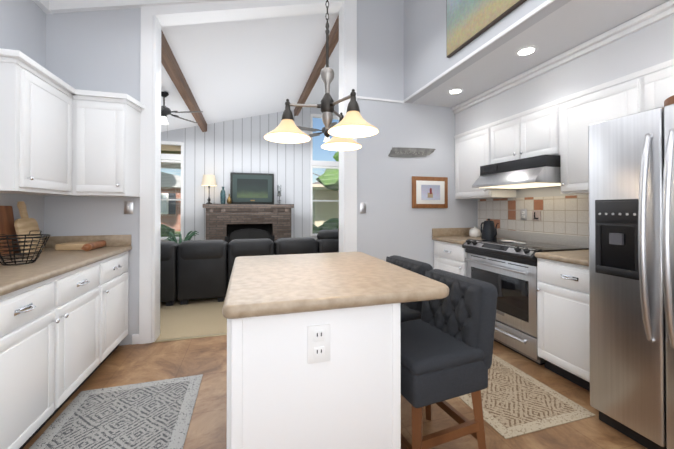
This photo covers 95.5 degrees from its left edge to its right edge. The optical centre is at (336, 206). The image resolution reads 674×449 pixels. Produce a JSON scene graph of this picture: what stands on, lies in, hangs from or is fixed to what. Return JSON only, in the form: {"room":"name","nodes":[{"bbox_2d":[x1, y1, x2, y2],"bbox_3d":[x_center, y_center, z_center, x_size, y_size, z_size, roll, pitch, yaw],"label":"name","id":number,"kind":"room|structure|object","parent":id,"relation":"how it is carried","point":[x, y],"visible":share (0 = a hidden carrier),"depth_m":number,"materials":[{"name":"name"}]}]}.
{"room":"kitchen","nodes":[
{"label":"kitchen","id":0,"kind":"room"},
{"bbox_2d":[0,0,45,239],"bbox_3d":[-1.912,-1.093,0.309,0.120,4.700,5.170,0,0,-16],"label":"wall","id":1,"kind":"structure","parent":0,"point":[22,26],"depth_m":2.42,"materials":[{"name":"grey paint"}]},
{"bbox_2d":[17,237,47,252],"bbox_3d":[-1.895,0.294,0.495,0.020,0.100,4.498,0,0,-16],"label":"backsplash","id":2,"kind":"structure","parent":1,"relation":"attached to","point":[46,245],"depth_m":2.61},
{"bbox_2d":[32,0,49,13],"bbox_3d":[-1.827,-1.743,0.323,0.050,0.100,4.900,0,0,-16],"label":"crown molding","id":3,"kind":"structure","parent":1,"relation":"attached to","point":[44,5],"depth_m":2.59,"materials":[{"name":"white wood"}]},
{"bbox_2d":[0,48,144,196],"bbox_3d":[-2.033,-0.520,2.318,0.773,0.855,0.933,0,0,-16],"label":"upper cabinet","id":4,"kind":"object","parent":1,"relation":"attached to","point":[59,137],"visible":1,"depth_m":2.33,"materials":[{"name":"white paint"}]},
{"bbox_2d":[160,128,183,242],"bbox_3d":[-4.467,-1.043,6.850,1.900,4.700,0.120,0,0,-16],"label":"wall","id":5,"kind":"structure","parent":0,"point":[176,135],"depth_m":7.00,"materials":[{"name":"grey paint"}]},
{"bbox_2d":[161,145,180,168],"bbox_3d":[-5.048,-1.284,7.953,3.600,0.300,2.280,0,0,-16],"label":"porch roof","id":6,"kind":"structure","parent":5,"relation":"attached to","point":[170,149],"depth_m":7.21,"materials":[{"name":"beige"}]},
{"bbox_2d":[160,141,183,239],"bbox_3d":[-4.084,-0.362,6.925,1.120,2.240,0.140,0,0,-16],"label":"window","id":7,"kind":"structure","parent":5,"relation":"in","point":[173,156],"depth_m":7.03,"materials":[{"name":"white wood"}]},
{"bbox_2d":[160,160,180,237],"bbox_3d":[-4.082,-0.235,6.919,1.000,1.915,0.062,0,0,-16],"label":"window blind","id":8,"kind":"object","parent":7,"relation":"attached to","point":[175,162],"visible":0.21,"depth_m":7.00,"materials":[{"name":"white plastic"}]},
{"bbox_2d":[156,297,226,339],"bbox_3d":[-1.484,1.326,5.358,7.040,0.060,4.620,0,0,-16],"label":"floor","id":9,"kind":"structure","parent":0,"point":[197,317],"depth_m":3.46,"materials":[{"name":"beige carpet"}]},
{"bbox_2d":[165,231,198,243],"bbox_3d":[-3.351,0.922,6.640,0.669,0.766,0.593,0,0,-16],"label":"fern plant","id":10,"kind":"object","parent":9,"relation":"on","point":[187,237],"visible":0.31,"depth_m":6.64,"materials":[{"name":"green plant"}]},
{"bbox_2d":[203,204,293,243],"bbox_3d":[-2.012,0.628,7.083,2.010,1.359,0.780,0,0,-16],"label":"fireplace","id":11,"kind":"object","parent":9,"relation":"on","point":[227,223],"visible":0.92,"depth_m":7.09,"materials":[{"name":"brick"}]},
{"bbox_2d":[201,175,216,203],"bbox_3d":[-2.935,-0.383,7.021,0.330,0.660,0.330,0,0,-16],"label":"lamp","id":12,"kind":"object","parent":11,"relation":"on","point":[208,180],"visible":0.96,"depth_m":6.92,"materials":[{"name":"beige fabric"}]},
{"bbox_2d":[220,187,225,203],"bbox_3d":[-2.647,-0.252,7.104,0.116,0.400,0.116,0,0,-16],"label":"vase","id":13,"kind":"object","parent":11,"relation":"on","point":[222,197],"visible":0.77,"depth_m":7.06,"materials":[{"name":"blue glass"}]},
{"bbox_2d":[230,172,273,203],"bbox_3d":[-2.043,-0.429,7.410,1.020,0.758,0.085,0,0,-16],"label":"television","id":14,"kind":"object","parent":11,"relation":"on","point":[251,188],"visible":0.9,"depth_m":7.39,"materials":[{"name":"black plastic"}]},
{"bbox_2d":[277,185,281,203],"bbox_3d":[-1.403,-0.284,7.447,0.110,0.470,0.110,0,0,-16],"label":"candle","id":15,"kind":"object","parent":11,"relation":"on","point":[279,191],"visible":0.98,"depth_m":7.41,"materials":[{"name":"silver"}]},
{"bbox_2d":[160,229,338,305],"bbox_3d":[-1.424,0.826,5.155,3.840,0.934,2.012,0,0,-16],"label":"sectional sofa","id":16,"kind":"object","parent":9,"relation":"on","point":[194,269],"visible":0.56,"depth_m":4.05,"materials":[{"name":"leather"}]},
{"bbox_2d":[183,107,309,240],"bbox_3d":[-2.129,-1.038,7.532,2.970,4.700,0.120,0,0,-16],"label":"wall paneling","id":17,"kind":"structure","parent":0,"point":[220,151],"depth_m":7.43,"materials":[{"name":"white wood"}]},
{"bbox_2d":[161,12,338,131],"bbox_3d":[-0.782,-2.282,2.976,7.040,1.950,9.640,0,0,-16],"label":"ceiling","id":18,"kind":"structure","parent":0,"point":[236,69],"depth_m":4.78,"materials":[{"name":"white paint"}]},
{"bbox_2d":[161,92,202,124],"bbox_3d":[-2.815,-1.475,4.934,1.260,0.735,1.227,0,0,-16],"label":"ceiling fan","id":19,"kind":"object","parent":18,"relation":"hanging from","point":[165,111],"visible":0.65,"depth_m":4.95,"materials":[{"name":"black metal"}]},
{"bbox_2d":[297,122,336,141],"bbox_3d":[-0.184,-1.765,5.703,1.260,1.567,1.227,0,0,-16],"label":"ceiling fan","id":20,"kind":"object","parent":18,"relation":"hanging from","point":[326,139],"visible":0.33,"depth_m":5.65,"materials":[{"name":"black metal"}]},
{"bbox_2d":[264,0,378,150],"bbox_3d":[-0.094,-1.357,1.778,0.639,1.932,0.664,0,0,-16],"label":"chandelier","id":21,"kind":"object","parent":18,"relation":"hanging from","point":[348,127],"visible":1,"depth_m":1.76,"materials":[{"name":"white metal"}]},
{"bbox_2d":[44,0,476,345],"bbox_3d":[-0.393,-1.069,3.367,4.750,4.700,0.150,0,0,-16],"label":"wall","id":22,"kind":"structure","parent":0,"point":[95,50],"depth_m":3.51,"materials":[{"name":"grey paint"}]},
{"bbox_2d":[48,235,131,246],"bbox_3d":[-2.206,0.311,2.737,0.638,0.100,0.020,0,0,-16],"label":"backsplash","id":23,"kind":"structure","parent":22,"relation":"attached to","point":[111,240],"depth_m":2.75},
{"bbox_2d":[124,201,132,213],"bbox_3d":[-1.924,0.011,2.823,0.075,0.120,0.016,0,0,-16],"label":"switch plate","id":24,"kind":"object","parent":22,"relation":"attached to","point":[128,207],"visible":1,"depth_m":2.83,"materials":[{"name":"silver metal"}]},
{"bbox_2d":[49,0,404,344],"bbox_3d":[-0.845,-0.692,3.128,3.390,3.942,0.050,0,0,-16],"label":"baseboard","id":25,"kind":"structure","parent":22,"relation":"attached to","point":[52,7],"depth_m":2.78,"materials":[{"name":"white wood"}]},
{"bbox_2d":[139,0,356,343],"bbox_3d":[-0.829,-0.591,3.233,2.140,3.741,0.196,0,0,-16],"label":"door frame","id":26,"kind":"structure","parent":22,"relation":"attached to","point":[155,19],"depth_m":3.00,"materials":[{"name":"white wood"}]},
{"bbox_2d":[360,203,365,212],"bbox_3d":[0.298,0.021,3.471,0.075,0.120,0.016,0,0,-16],"label":"switch plate","id":27,"kind":"object","parent":22,"relation":"attached to","point":[362,207],"visible":1,"depth_m":3.47,"materials":[{"name":"silver metal"}]},
{"bbox_2d":[388,147,435,156],"bbox_3d":[0.902,-0.640,3.654,0.640,0.125,0.014,0,0,-16],"label":"sign","id":28,"kind":"object","parent":22,"relation":"attached to","point":[407,152],"visible":1,"depth_m":3.64,"materials":[{"name":"stone"}]},
{"bbox_2d":[412,176,447,207],"bbox_3d":[1.130,-0.167,3.709,0.490,0.380,0.028,0,0,-16],"label":"framed picture","id":29,"kind":"object","parent":22,"relation":"attached to","point":[429,192],"visible":1,"depth_m":3.70},
{"bbox_2d":[432,227,479,234],"bbox_3d":[1.476,0.320,3.811,0.663,0.100,0.020,0,0,-16],"label":"backsplash","id":30,"kind":"structure","parent":22,"relation":"attached to","point":[435,231],"depth_m":3.78,"materials":[{"name":"beige stone"}]},
{"bbox_2d":[310,103,338,239],"bbox_3d":[0.213,-1.032,8.215,1.910,4.700,0.120,0,0,-16],"label":"wall","id":31,"kind":"structure","parent":0,"point":[313,110],"depth_m":7.95,"materials":[{"name":"grey paint"}]},
{"bbox_2d":[310,114,338,235],"bbox_3d":[-0.177,-0.814,8.069,1.080,3.160,0.140,0,0,-16],"label":"window","id":32,"kind":"structure","parent":31,"relation":"in","point":[323,163],"depth_m":7.90,"materials":[{"name":"white wood"}]},
{"bbox_2d":[313,166,338,233],"bbox_3d":[-0.175,-0.226,8.058,0.960,1.915,0.062,0,0,-16],"label":"window blind","id":33,"kind":"object","parent":32,"relation":"attached to","point":[331,167],"visible":0.46,"depth_m":8.02,"materials":[{"name":"white"}]},
{"bbox_2d":[23,335,646,448],"bbox_3d":[0.331,1.292,0.867,4.750,0.060,5.020,0,0,-16],"label":"floor","id":34,"kind":"structure","parent":0,"point":[129,364],"depth_m":2.01,"materials":[{"name":"brown wood"}]},
{"bbox_2d":[0,259,107,448],"bbox_3d":[-1.897,0.831,1.637,0.657,0.871,1.220,0,0,-16],"label":"base cabinet","id":35,"kind":"object","parent":34,"relation":"on","point":[63,324],"depth_m":1.66,"materials":[{"name":"white paint"}]},
{"bbox_2d":[0,247,131,294],"bbox_3d":[-1.584,0.366,0.585,0.668,0.042,4.498,0,0,-16],"label":"countertop","id":36,"kind":"structure","parent":35,"relation":"on","point":[50,261],"depth_m":1.89,"materials":[{"name":"beige stone"}]},
{"bbox_2d":[0,206,18,255],"bbox_3d":[-2.280,0.173,1.864,0.077,0.360,0.840,0,0,-16],"label":"cutting board","id":37,"kind":"object","parent":36,"relation":"on","point":[7,227],"visible":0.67,"depth_m":2.19,"materials":[{"name":"brown wood"}]},
{"bbox_2d":[0,231,50,264],"bbox_3d":[-1.974,0.258,1.901,0.289,0.192,0.316,0,0,-16],"label":"wire basket","id":38,"kind":"object","parent":36,"relation":"on","point":[40,235],"visible":1,"depth_m":1.90,"materials":[{"name":"black metal"}]},
{"bbox_2d":[14,201,43,253],"bbox_3d":[-2.342,0.160,2.315,0.100,0.394,0.230,0,0,-16],"label":"paddle cutting board","id":39,"kind":"object","parent":36,"relation":"on","point":[24,224],"visible":0.73,"depth_m":2.29,"materials":[{"name":"beige wood"}]},
{"bbox_2d":[55,240,105,250],"bbox_3d":[-2.144,0.329,2.538,0.289,0.060,0.380,0,0,-16],"label":"cutting boards","id":40,"kind":"object","parent":36,"relation":"on","point":[86,245],"visible":1,"depth_m":2.50,"materials":[{"name":"beige wood"}]},
{"bbox_2d":[29,374,202,448],"bbox_3d":[-1.115,1.261,1.289,0.770,0.005,1.900,0,0,-16],"label":"runner rug","id":41,"kind":"object","parent":34,"relation":"on","point":[152,415],"visible":1,"depth_m":1.82,"materials":[{"name":"grey fabric"}]},
{"bbox_2d":[108,251,128,356],"bbox_3d":[-2.124,0.836,2.414,0.657,0.871,0.678,0,0,-16],"label":"base cabinet","id":42,"kind":"object","parent":34,"relation":"on","point":[118,273],"depth_m":2.54,"materials":[{"name":"white paint"}]},
{"bbox_2d":[152,333,226,342],"bbox_3d":[-0.821,1.276,3.138,1.890,0.007,0.045,0,0,-16],"label":"threshold","id":43,"kind":"object","parent":34,"relation":"on","point":[185,338],"depth_m":2.96,"materials":[{"name":"brown wood"}]},
{"bbox_2d":[222,252,448,448],"bbox_3d":[-0.103,0.811,1.752,0.960,0.913,1.185,0,0,-16],"label":"kitchen island","id":44,"kind":"object","parent":34,"relation":"on","point":[313,350],"visible":1,"depth_m":1.22,"materials":[{"name":"white paint"}]},
{"bbox_2d":[386,255,432,321],"bbox_3d":[0.331,0.820,2.107,0.507,0.894,0.450,0,0,-22],"label":"stool","id":45,"kind":"object","parent":34,"relation":"on","point":[409,311],"visible":0.12,"depth_m":1.99,"materials":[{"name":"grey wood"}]},
{"bbox_2d":[400,269,497,448],"bbox_3d":[0.475,0.816,1.576,0.507,0.894,0.450,0,0,-22],"label":"stool","id":46,"kind":"object","parent":34,"relation":"on","point":[447,342],"visible":0.88,"depth_m":1.43,"materials":[{"name":"grey fabric"}]},
{"bbox_2d":[432,239,466,276],"bbox_3d":[1.555,0.845,3.546,0.657,0.871,0.564,0,0,-16],"label":"base cabinet","id":47,"kind":"object","parent":34,"relation":"on","point":[450,257],"depth_m":3.40,"materials":[{"name":"white paint"}]},
{"bbox_2d":[432,235,484,246],"bbox_3d":[1.548,0.389,3.550,0.670,0.042,0.559,0,0,-16],"label":"countertop","id":48,"kind":"structure","parent":47,"relation":"on","point":[461,239],"depth_m":3.55,"materials":[{"name":"beige stone"}]},
{"bbox_2d":[469,226,480,236],"bbox_3d":[1.661,0.304,3.690,0.130,0.128,0.129,0,0,-16],"label":"ceramic canister","id":49,"kind":"object","parent":48,"relation":"on","point":[474,232],"visible":1,"depth_m":3.65,"materials":[{"name":"white ceramic"}]},
{"bbox_2d":[481,218,498,239],"bbox_3d":[1.693,0.251,3.401,0.156,0.230,0.259,0,0,-16],"label":"kettle","id":50,"kind":"object","parent":48,"relation":"on","point":[489,231],"visible":0.98,"depth_m":3.36,"materials":[{"name":"black metal"}]},
{"bbox_2d":[462,239,588,364],"bbox_3d":[1.702,0.808,2.870,0.628,0.935,0.820,0,0,-16],"label":"range","id":51,"kind":"object","parent":34,"relation":"on","point":[507,270],"visible":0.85,"depth_m":2.64,"materials":[{"name":"silver metal"}]},
{"bbox_2d":[500,240,526,243],"bbox_3d":[1.699,0.344,2.951,0.110,0.014,0.281,0,0,-16],"label":"spoon rest","id":52,"kind":"object","parent":51,"relation":"on","point":[510,241],"visible":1,"depth_m":2.94,"materials":[{"name":"white ceramic"}]},
{"bbox_2d":[459,354,595,438],"bbox_3d":[0.996,1.271,2.603,0.680,0.005,1.760,0,0,-16],"label":"runner rug","id":53,"kind":"object","parent":34,"relation":"on","point":[516,402],"visible":0.48,"depth_m":1.95,"materials":[{"name":"beige fabric"}]},
{"bbox_2d":[536,259,589,390],"bbox_3d":[1.939,0.835,2.229,0.657,0.871,0.535,0,0,-16],"label":"base cabinet","id":54,"kind":"object","parent":34,"relation":"on","point":[562,289],"depth_m":2.18,"materials":[{"name":"white paint"}]},
{"bbox_2d":[535,247,588,266],"bbox_3d":[1.933,0.379,2.230,0.670,0.042,0.535,0,0,-16],"label":"countertop","id":55,"kind":"structure","parent":54,"relation":"on","point":[581,258],"depth_m":2.22,"materials":[{"name":"beige stone"}]},
{"bbox_2d":[588,104,673,448],"bbox_3d":[1.999,0.385,1.489,0.958,1.761,0.917,0,0,-16],"label":"fridge","id":56,"kind":"object","parent":34,"relation":"on","point":[631,237],"visible":1,"depth_m":1.60,"materials":[{"name":"silver metal"}]},
{"bbox_2d":[664,95,673,106],"bbox_3d":[1.900,-0.528,1.484,0.430,0.062,0.430,0,0,-16],"label":"tray","id":57,"kind":"object","parent":56,"relation":"on","point":[669,101],"visible":0.4,"depth_m":1.57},
{"bbox_2d":[404,0,570,102],"bbox_3d":[1.528,-2.343,1.307,0.100,2.185,4.900,0,0,-16],"label":"wall","id":58,"kind":"structure","parent":0,"point":[426,60],"depth_m":3.03,"materials":[{"name":"grey paint"}]},
{"bbox_2d":[405,0,554,101],"bbox_3d":[1.475,-1.958,1.288,0.012,1.439,4.900,0,0,-16],"label":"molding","id":59,"kind":"structure","parent":58,"relation":"attached to","point":[546,3],"depth_m":2.33,"materials":[{"name":"white wood"}]},
{"bbox_2d":[446,0,526,57],"bbox_3d":[1.148,-1.820,2.358,0.036,0.915,0.940,0,0,-16],"label":"landscape picture","id":60,"kind":"object","parent":58,"relation":"attached to","point":[468,22],"visible":1,"depth_m":2.50,"materials":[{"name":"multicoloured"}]},
{"bbox_2d":[477,186,588,226],"bbox_3d":[2.532,-1.083,1.605,0.120,4.700,5.170,0,0,-16],"label":"wall","id":61,"kind":"structure","parent":0,"point":[549,191],"depth_m":3.08,"materials":[{"name":"grey paint"}]},
{"bbox_2d":[452,88,491,131],"bbox_3d":[1.717,-1.039,3.552,0.352,0.382,0.672,0,0,-16],"label":"soffit","id":62,"kind":"object","parent":61,"relation":"attached to","point":[478,109],"depth_m":3.49,"materials":[{"name":"white paint"}]},
{"bbox_2d":[454,124,515,198],"bbox_3d":[1.706,-0.489,3.583,0.352,0.789,0.598,0,0,-16],"label":"upper cabinet","id":63,"kind":"object","parent":61,"relation":"attached to","point":[471,145],"depth_m":3.51,"materials":[{"name":"white paint"}]},
{"bbox_2d":[492,76,515,119],"bbox_3d":[1.852,-1.043,3.087,0.352,0.382,0.296,0,0,-16],"label":"soffit","id":64,"kind":"object","parent":61,"relation":"attached to","point":[503,94],"depth_m":3.09,"materials":[{"name":"white paint"}]},
{"bbox_2d":[472,154,560,188],"bbox_3d":[1.781,-0.305,2.904,0.588,0.232,0.732,0,0,-16],"label":"range hood","id":65,"kind":"object","parent":61,"relation":"attached to","point":[538,171],"visible":0.77,"depth_m":2.69,"materials":[{"name":"silver metal"}]},
{"bbox_2d":[488,96,559,164],"bbox_3d":[1.894,-0.656,2.940,0.352,0.465,0.745,0,0,-16],"label":"upper cabinet","id":66,"kind":"object","parent":61,"relation":"attached to","point":[559,104],"depth_m":2.83,"materials":[{"name":"white paint"}]},
{"bbox_2d":[516,63,543,111],"bbox_3d":[1.935,-1.045,2.803,0.352,0.382,0.295,0,0,-16],"label":"soffit","id":67,"kind":"object","parent":61,"relation":"attached to","point":[530,83],"depth_m":2.80,"materials":[{"name":"white paint"}]},
{"bbox_2d":[478,195,588,236],"bbox_3d":[2.058,0.135,2.988,0.008,0.458,1.884,0,0,-16],"label":"tile backsplash","id":68,"kind":"structure","parent":61,"relation":"attached to","point":[565,215],"depth_m":3.04,"materials":[{"name":"beige tile"}]},
{"bbox_2d":[520,209,526,219],"bbox_3d":[1.974,0.090,3.241,0.008,0.120,0.075,0,0,-16],"label":"outlet","id":69,"kind":"object","parent":68,"relation":"attached to","point":[523,214],"visible":1,"depth_m":3.24,"materials":[{"name":"white plastic"}]},
{"bbox_2d":[532,211,540,220],"bbox_3d":[2.016,0.094,3.092,0.014,0.100,0.090,0,0,-16],"label":"tile","id":70,"kind":"structure","parent":68,"relation":"attached to","point":[536,215],"depth_m":3.09,"materials":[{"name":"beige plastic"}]},
{"bbox_2d":[544,16,639,99],"bbox_3d":[2.067,-1.049,2.350,0.352,0.382,0.650,0,0,-16],"label":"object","id":71,"kind":"structure","parent":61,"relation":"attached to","point":[616,50],"depth_m":2.28,"materials":[{"name":"white paint"}]},
{"bbox_2d":[560,68,643,193],"bbox_3d":[2.076,-0.498,2.314,0.352,0.789,0.555,0,0,-16],"label":"upper cabinet","id":72,"kind":"object","parent":61,"relation":"attached to","point":[617,96],"depth_m":2.33,"materials":[{"name":"white paint"}]},
{"bbox_2d":[640,0,673,63],"bbox_3d":[2.224,-1.053,1.813,0.352,0.382,0.468,0,0,-16],"label":"soffit","id":73,"kind":"object","parent":61,"relation":"attached to","point":[657,24],"depth_m":1.93,"materials":[{"name":"white paint"}]},
{"bbox_2d":[640,56,673,110],"bbox_3d":[2.291,-0.716,1.579,0.352,0.365,0.980,0,0,-16],"label":"upper cabinet","id":74,"kind":"object","parent":61,"relation":"attached to","point":[656,78],"depth_m":1.93,"materials":[{"name":"white paint"}]},
{"bbox_2d":[413,0,668,107],"bbox_3d":[2.028,-1.299,1.444,0.940,0.100,4.900,0,0,-16],"label":"ceiling soffit","id":75,"kind":"structure","parent":0,"point":[571,24],"depth_m":2.32,"materials":[{"name":"white paint"}]},
{"bbox_2d":[448,89,462,93],"bbox_3d":[1.272,-1.232,3.286,0.149,0.005,0.149,0,0,-22],"label":"recessed light","id":76,"kind":"object","parent":75,"relation":"attached to","point":[454,91],"depth_m":3.29,"materials":[{"name":"white"}]},
{"bbox_2d":[515,46,536,55],"bbox_3d":[1.515,-1.238,2.451,0.149,0.005,0.149,0,0,-22],"label":"recessed light","id":77,"kind":"object","parent":75,"relation":"attached to","point":[525,51],"depth_m":2.45,"materials":[{"name":"white glass"}]},
{"label":"outside","id":78,"kind":"structure","parent":0,"visible":0},
{"bbox_3d":[-9.424,1.703,32.572,80.000,0.100,52.080,0,0,-16],"label":"lawn","id":79,"kind":"structure","parent":78,"visible":0},
{"bbox_2d":[161,172,180,230],"bbox_3d":[-13.634,-0.452,22.026,11.200,4.050,8.800,0,0,-16],"label":"brick house","id":80,"kind":"structure","parent":79,"relation":"on","point":[170,215],"depth_m":18.79,"materials":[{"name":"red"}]},
{"bbox_2d":[161,218,338,236],"bbox_3d":[-2.759,1.022,9.138,7.098,1.327,2.789,0,0,-16],"label":"hedge","id":81,"kind":"object","parent":79,"relation":"on","point":[165,229],"visible":0.02,"depth_m":8.82,"materials":[{"name":"green plant"}]},
{"bbox_2d":[313,182,338,226],"bbox_3d":[2.387,-0.791,23.525,11.600,4.750,10.900,0,0,-16],"label":"siding","id":82,"kind":"object","parent":79,"relation":"on","point":[326,208],"depth_m":19.52,"materials":[{"name":"beige"}]},
{"bbox_2d":[313,151,338,190],"bbox_3d":[1.213,-0.927,13.164,4.320,4.878,4.134,0,0,-16],"label":"tree","id":83,"kind":"object","parent":79,"relation":"on","point":[330,177],"visible":0.02,"depth_m":12.28,"materials":[{"name":"green plant"}]}
]}

